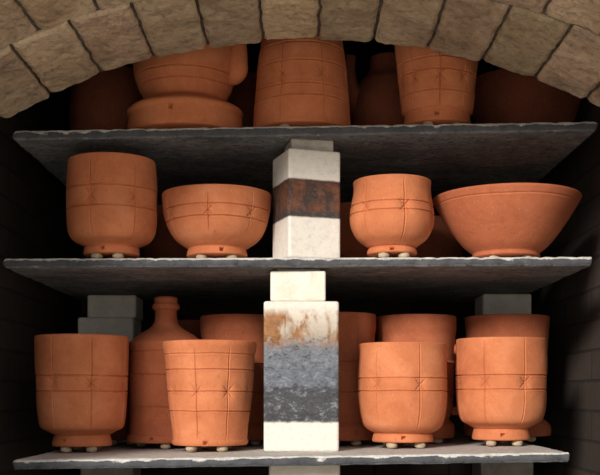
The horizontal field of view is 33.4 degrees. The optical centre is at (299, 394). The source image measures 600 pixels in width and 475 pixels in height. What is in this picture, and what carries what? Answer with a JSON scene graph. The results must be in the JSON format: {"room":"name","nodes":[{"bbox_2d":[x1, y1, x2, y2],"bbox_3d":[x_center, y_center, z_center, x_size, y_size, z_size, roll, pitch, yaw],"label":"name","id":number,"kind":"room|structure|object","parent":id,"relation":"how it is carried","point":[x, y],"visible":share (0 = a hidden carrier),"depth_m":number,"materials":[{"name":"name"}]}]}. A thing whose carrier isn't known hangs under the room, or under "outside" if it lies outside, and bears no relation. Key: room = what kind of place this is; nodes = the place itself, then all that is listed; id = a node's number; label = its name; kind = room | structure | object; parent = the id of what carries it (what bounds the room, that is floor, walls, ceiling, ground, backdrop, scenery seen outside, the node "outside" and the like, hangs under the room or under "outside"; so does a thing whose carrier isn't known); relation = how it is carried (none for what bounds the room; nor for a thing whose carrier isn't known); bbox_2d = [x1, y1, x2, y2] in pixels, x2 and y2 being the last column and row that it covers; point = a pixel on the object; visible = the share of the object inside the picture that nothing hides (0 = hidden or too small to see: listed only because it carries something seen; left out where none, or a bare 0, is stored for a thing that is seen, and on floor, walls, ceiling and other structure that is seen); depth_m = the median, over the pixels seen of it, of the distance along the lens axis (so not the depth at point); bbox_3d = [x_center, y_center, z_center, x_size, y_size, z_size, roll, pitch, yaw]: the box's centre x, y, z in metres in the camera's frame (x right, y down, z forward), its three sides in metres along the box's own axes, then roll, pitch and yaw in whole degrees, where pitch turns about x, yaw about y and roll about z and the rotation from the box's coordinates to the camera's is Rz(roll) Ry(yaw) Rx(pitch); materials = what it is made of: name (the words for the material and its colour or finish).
{"room":"pottery kiln","nodes":[
{"label":"pottery kiln","id":0,"kind":"room"},
{"bbox_2d":[0,86,80,474],"bbox_3d":[-0.625,-0.260,1.885,0.250,1.200,0.790,0,0,0],"label":"wall","id":1,"kind":"structure","parent":0,"point":[33,222],"depth_m":1.83,"materials":[{"name":"brick"}]},
{"bbox_2d":[81,39,501,474],"bbox_3d":[0.000,-0.260,2.380,1.500,1.200,0.200,0,0,0],"label":"wall","id":2,"kind":"structure","parent":0,"point":[363,51],"depth_m":2.28,"materials":[{"name":"brick"}]},
{"bbox_2d":[0,0,599,117],"bbox_3d":[0.000,-0.613,1.284,1.500,0.495,0.411,0,0,0],"label":"brick arch","id":3,"kind":"object","parent":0,"point":[47,46],"visible":1,"depth_m":1.36,"materials":[{"name":"beige brick"}]},
{"bbox_2d":[522,97,599,474],"bbox_3d":[0.625,-0.260,1.885,0.250,1.200,0.790,0,0,0],"label":"wall","id":4,"kind":"structure","parent":0,"point":[571,303],"depth_m":1.81,"materials":[{"name":"brick"}]},
{"bbox_3d":[0.000,0.380,1.780,1.500,0.080,1.400,0,0,0],"label":"floor","id":5,"kind":"structure","parent":0,"visible":0},
{"bbox_2d":[80,468,140,474],"bbox_3d":[-0.366,0.222,1.940,0.100,0.235,0.100,0,0,0],"label":"post","id":6,"kind":"object","parent":5,"relation":"on","point":[100,471],"visible":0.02,"depth_m":1.89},
{"bbox_2d":[12,436,569,469],"bbox_3d":[-0.012,0.093,1.710,0.792,0.025,0.606,0,0,0],"label":"shelf","id":7,"kind":"object","parent":6,"relation":"on","point":[458,449],"visible":0.73,"depth_m":1.41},
{"bbox_2d":[34,334,128,452],"bbox_3d":[-0.350,-0.002,1.605,0.148,0.185,0.147,0,0,-36],"label":"cup","id":8,"kind":"object","parent":7,"relation":"on","point":[82,379],"visible":1,"depth_m":1.54,"materials":[{"name":"ceramic"}]},
{"bbox_2d":[78,317,140,442],"bbox_3d":[-0.370,-0.028,1.950,0.106,0.239,0.100,0,0,0],"label":"post","id":9,"kind":"object","parent":7,"relation":"on","point":[130,327],"visible":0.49,"depth_m":1.90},
{"bbox_2d":[87,295,142,320],"bbox_3d":[-0.361,-0.170,1.960,0.094,0.044,0.090,0,0,0],"label":"block","id":10,"kind":"object","parent":9,"relation":"on","point":[97,305],"visible":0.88,"depth_m":1.92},
{"bbox_2d":[110,360,135,444],"bbox_3d":[-0.324,0.004,1.820,0.081,0.173,0.082,0,0,33],"label":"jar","id":11,"kind":"object","parent":7,"relation":"on","point":[118,436],"visible":0.08,"depth_m":1.78,"materials":[{"name":"ceramic"}]},
{"bbox_2d":[126,296,199,448],"bbox_3d":[-0.227,-0.039,1.696,0.132,0.255,0.132,0,0,0],"label":"bottle","id":12,"kind":"object","parent":7,"relation":"on","point":[149,412],"visible":0.73,"depth_m":1.64,"materials":[{"name":"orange ceramic"}]},
{"bbox_2d":[177,320,200,338],"bbox_3d":[-0.203,-0.025,1.880,0.114,0.226,0.115,0,0,0],"label":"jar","id":13,"kind":"object","parent":7,"relation":"on","point":[192,326],"visible":0.05,"depth_m":1.83,"materials":[{"name":"ceramic"}]},
{"bbox_2d":[162,339,256,451],"bbox_3d":[-0.143,0.002,1.582,0.149,0.172,0.148,0,0,-12],"label":"tumbler","id":14,"kind":"object","parent":7,"relation":"on","point":[210,382],"visible":1,"depth_m":1.52,"materials":[{"name":"ceramic"}]},
{"bbox_2d":[200,314,263,445],"bbox_3d":[-0.109,-0.025,1.760,0.134,0.225,0.134,0,0,-34],"label":"mug","id":15,"kind":"object","parent":7,"relation":"on","point":[247,327],"visible":0.26,"depth_m":1.71,"materials":[{"name":"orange ceramic"}]},
{"bbox_2d":[264,301,338,451],"bbox_3d":[0.001,-0.028,1.566,0.114,0.228,0.108,0,0,-1],"label":"post","id":16,"kind":"object","parent":7,"relation":"on","point":[301,338],"visible":1,"depth_m":1.51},
{"bbox_2d":[270,271,325,300],"bbox_3d":[-0.002,-0.165,1.560,0.084,0.046,0.090,0,0,1],"label":"post cap block","id":17,"kind":"object","parent":16,"relation":"on","point":[284,285],"visible":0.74,"depth_m":1.51,"materials":[{"name":"white ceramic"}]},
{"bbox_2d":[3,257,591,303],"bbox_3d":[-0.003,-0.199,1.801,0.890,0.017,0.606,0,0,0],"label":"shelf","id":18,"kind":"object","parent":17,"relation":"on","point":[385,279],"visible":0.88,"depth_m":1.62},
{"bbox_2d":[66,152,156,258],"bbox_3d":[-0.292,-0.284,1.552,0.140,0.156,0.139,0,0,-8],"label":"cup","id":19,"kind":"object","parent":18,"relation":"on","point":[111,197],"visible":1,"depth_m":1.50,"materials":[{"name":"ceramic"}]},
{"bbox_2d":[141,205,187,258],"bbox_3d":[-0.216,-0.267,1.770,0.134,0.122,0.134,0,0,0],"label":"jar","id":20,"kind":"object","parent":18,"relation":"on","point":[163,245],"visible":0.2,"depth_m":1.71,"materials":[{"name":"ceramic"}]},
{"bbox_2d":[162,184,270,257],"bbox_3d":[-0.130,-0.260,1.570,0.171,0.108,0.171,0,0,0],"label":"serving bowl","id":21,"kind":"object","parent":18,"relation":"on","point":[208,220],"visible":0.97,"depth_m":1.51,"materials":[{"name":"ceramic"}]},
{"bbox_2d":[273,148,339,257],"bbox_3d":[0.009,-0.289,1.554,0.084,0.165,0.084,0,0,-19],"label":"post","id":22,"kind":"object","parent":18,"relation":"on","point":[306,183],"visible":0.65,"depth_m":1.51,"materials":[{"name":"stone"}]},
{"bbox_2d":[284,139,332,151],"bbox_3d":[0.013,-0.381,1.558,0.066,0.018,0.066,0,0,-10],"label":"post shim","id":23,"kind":"object","parent":22,"relation":"on","point":[321,145],"visible":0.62,"depth_m":1.53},
{"bbox_2d":[340,202,370,257],"bbox_3d":[0.091,-0.268,1.750,0.133,0.121,0.132,0,0,0],"label":"jar","id":24,"kind":"object","parent":18,"relation":"on","point":[350,247],"visible":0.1,"depth_m":1.69,"materials":[{"name":"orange ceramic"}]},
{"bbox_2d":[350,174,434,257],"bbox_3d":[0.142,-0.269,1.550,0.131,0.123,0.131,0,0,0],"label":"cup","id":25,"kind":"object","parent":18,"relation":"on","point":[391,215],"visible":0.98,"depth_m":1.50,"materials":[{"name":"ceramic"}]},
{"bbox_2d":[413,216,463,257],"bbox_3d":[0.225,-0.259,1.810,0.166,0.103,0.167,0,0,0],"label":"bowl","id":26,"kind":"object","parent":18,"relation":"on","point":[441,242],"visible":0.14,"depth_m":1.74,"materials":[{"name":"ceramic"}]},
{"bbox_2d":[433,183,581,257],"bbox_3d":[0.328,-0.261,1.590,0.232,0.106,0.232,0,0,-21],"label":"bowl","id":27,"kind":"object","parent":18,"relation":"on","point":[499,219],"visible":0.98,"depth_m":1.52,"materials":[{"name":"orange ceramic"}]},
{"bbox_2d":[277,269,319,270],"bbox_3d":[-0.002,-0.191,1.564,0.066,0.005,0.070,0,0,0],"label":"post shim","id":28,"kind":"object","parent":17,"relation":"on","point":[277,269],"depth_m":1.53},
{"bbox_2d":[339,312,375,445],"bbox_3d":[0.065,-0.026,1.700,0.129,0.221,0.130,0,0,0],"label":"clay pot","id":29,"kind":"object","parent":7,"relation":"on","point":[355,328],"visible":0.29,"depth_m":1.64,"materials":[{"name":"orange ceramic"}]},
{"bbox_2d":[358,341,446,448],"bbox_3d":[0.163,0.001,1.590,0.142,0.164,0.142,0,0,0],"label":"cup","id":30,"kind":"object","parent":7,"relation":"on","point":[402,386],"visible":1,"depth_m":1.53,"materials":[{"name":"ceramic"}]},
{"bbox_2d":[376,314,457,443],"bbox_3d":[0.207,-0.027,1.734,0.139,0.219,0.155,0,0,-37],"label":"mug","id":31,"kind":"object","parent":7,"relation":"on","point":[441,328],"visible":0.34,"depth_m":1.69,"materials":[{"name":"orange ceramic"}]},
{"bbox_2d":[455,337,547,445],"bbox_3d":[0.325,-0.005,1.615,0.146,0.171,0.145,0,0,0],"label":"cup","id":32,"kind":"object","parent":7,"relation":"on","point":[501,382],"visible":1,"depth_m":1.56,"materials":[{"name":"ceramic"}]},
{"bbox_2d":[463,314,550,441],"bbox_3d":[0.366,-0.029,1.770,0.152,0.218,0.153,0,0,0],"label":"footed bowl","id":33,"kind":"object","parent":7,"relation":"on","point":[488,325],"visible":0.32,"depth_m":1.71,"materials":[{"name":"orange ceramic"}]},
{"bbox_3d":[0.388,-0.035,1.950,0.106,0.231,0.100,0,0,0],"label":"post","id":34,"kind":"object","parent":7,"relation":"on","visible":0},
{"bbox_2d":[475,294,530,314],"bbox_3d":[0.397,-0.172,1.960,0.094,0.044,0.090,0,0,0],"label":"block","id":35,"kind":"object","parent":34,"relation":"on","point":[485,304],"visible":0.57,"depth_m":1.92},
{"bbox_2d":[269,465,339,474],"bbox_3d":[0.007,0.220,1.510,0.104,0.240,0.100,0,0,0],"label":"post","id":36,"kind":"object","parent":5,"relation":"on","point":[324,469],"visible":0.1,"depth_m":1.46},
{"bbox_2d":[472,462,532,474],"bbox_3d":[0.392,0.217,1.940,0.100,0.246,0.100,0,0,0],"label":"post","id":37,"kind":"object","parent":5,"relation":"on","point":[477,468],"visible":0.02,"depth_m":1.89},
{"bbox_3d":[0.392,-0.302,1.990,0.085,0.189,0.085,0,0,0],"label":"post","id":38,"kind":"object","parent":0,"visible":0},
{"bbox_2d":[12,122,597,209],"bbox_3d":[0.008,-0.397,1.800,0.882,0.028,0.605,0,0,0],"label":"shelf","id":39,"kind":"object","parent":38,"relation":"on","point":[452,156],"visible":0.59,"depth_m":1.59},
{"bbox_2d":[69,66,142,129],"bbox_3d":[-0.333,-0.479,1.750,0.140,0.161,0.140,0,0,0],"label":"storage jar","id":40,"kind":"object","parent":39,"relation":"on","point":[102,101],"visible":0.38,"depth_m":1.69,"materials":[{"name":"ceramic"}]},
{"bbox_2d":[127,44,247,129],"bbox_3d":[-0.179,-0.507,1.600,0.194,0.212,0.186,0,0,0],"label":"clay pot","id":41,"kind":"object","parent":39,"relation":"on","point":[191,89],"visible":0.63,"depth_m":1.53,"materials":[{"name":"ceramic"}]},
{"bbox_2d":[227,72,256,126],"bbox_3d":[-0.102,-0.485,1.800,0.108,0.165,0.108,0,0,-3],"label":"storage jar","id":42,"kind":"object","parent":39,"relation":"on","point":[242,96],"visible":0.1,"depth_m":1.75,"materials":[{"name":"ceramic"}]},
{"bbox_2d":[253,36,350,126],"bbox_3d":[0.003,-0.499,1.588,0.159,0.190,0.158,0,0,-43],"label":"vase","id":43,"kind":"object","parent":39,"relation":"on","point":[301,82],"visible":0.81,"depth_m":1.52,"materials":[{"name":"ceramic"}]},
{"bbox_2d":[345,52,403,125],"bbox_3d":[0.152,-0.495,1.730,0.135,0.177,0.134,0,0,33],"label":"jar","id":44,"kind":"object","parent":39,"relation":"on","point":[376,99],"visible":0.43,"depth_m":1.68,"materials":[{"name":"ceramic"}]},
{"bbox_2d":[394,45,477,124],"bbox_3d":[0.215,-0.489,1.566,0.133,0.163,0.133,0,0,12],"label":"cup","id":45,"kind":"object","parent":39,"relation":"on","point":[436,88],"visible":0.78,"depth_m":1.52,"materials":[{"name":"ceramic"}]},
{"bbox_2d":[471,68,580,123],"bbox_3d":[0.392,-0.478,1.750,0.199,0.135,0.199,0,0,5],"label":"bowl","id":46,"kind":"object","parent":39,"relation":"on","point":[502,95],"visible":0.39,"depth_m":1.67,"materials":[{"name":"ceramic"}]}
]}

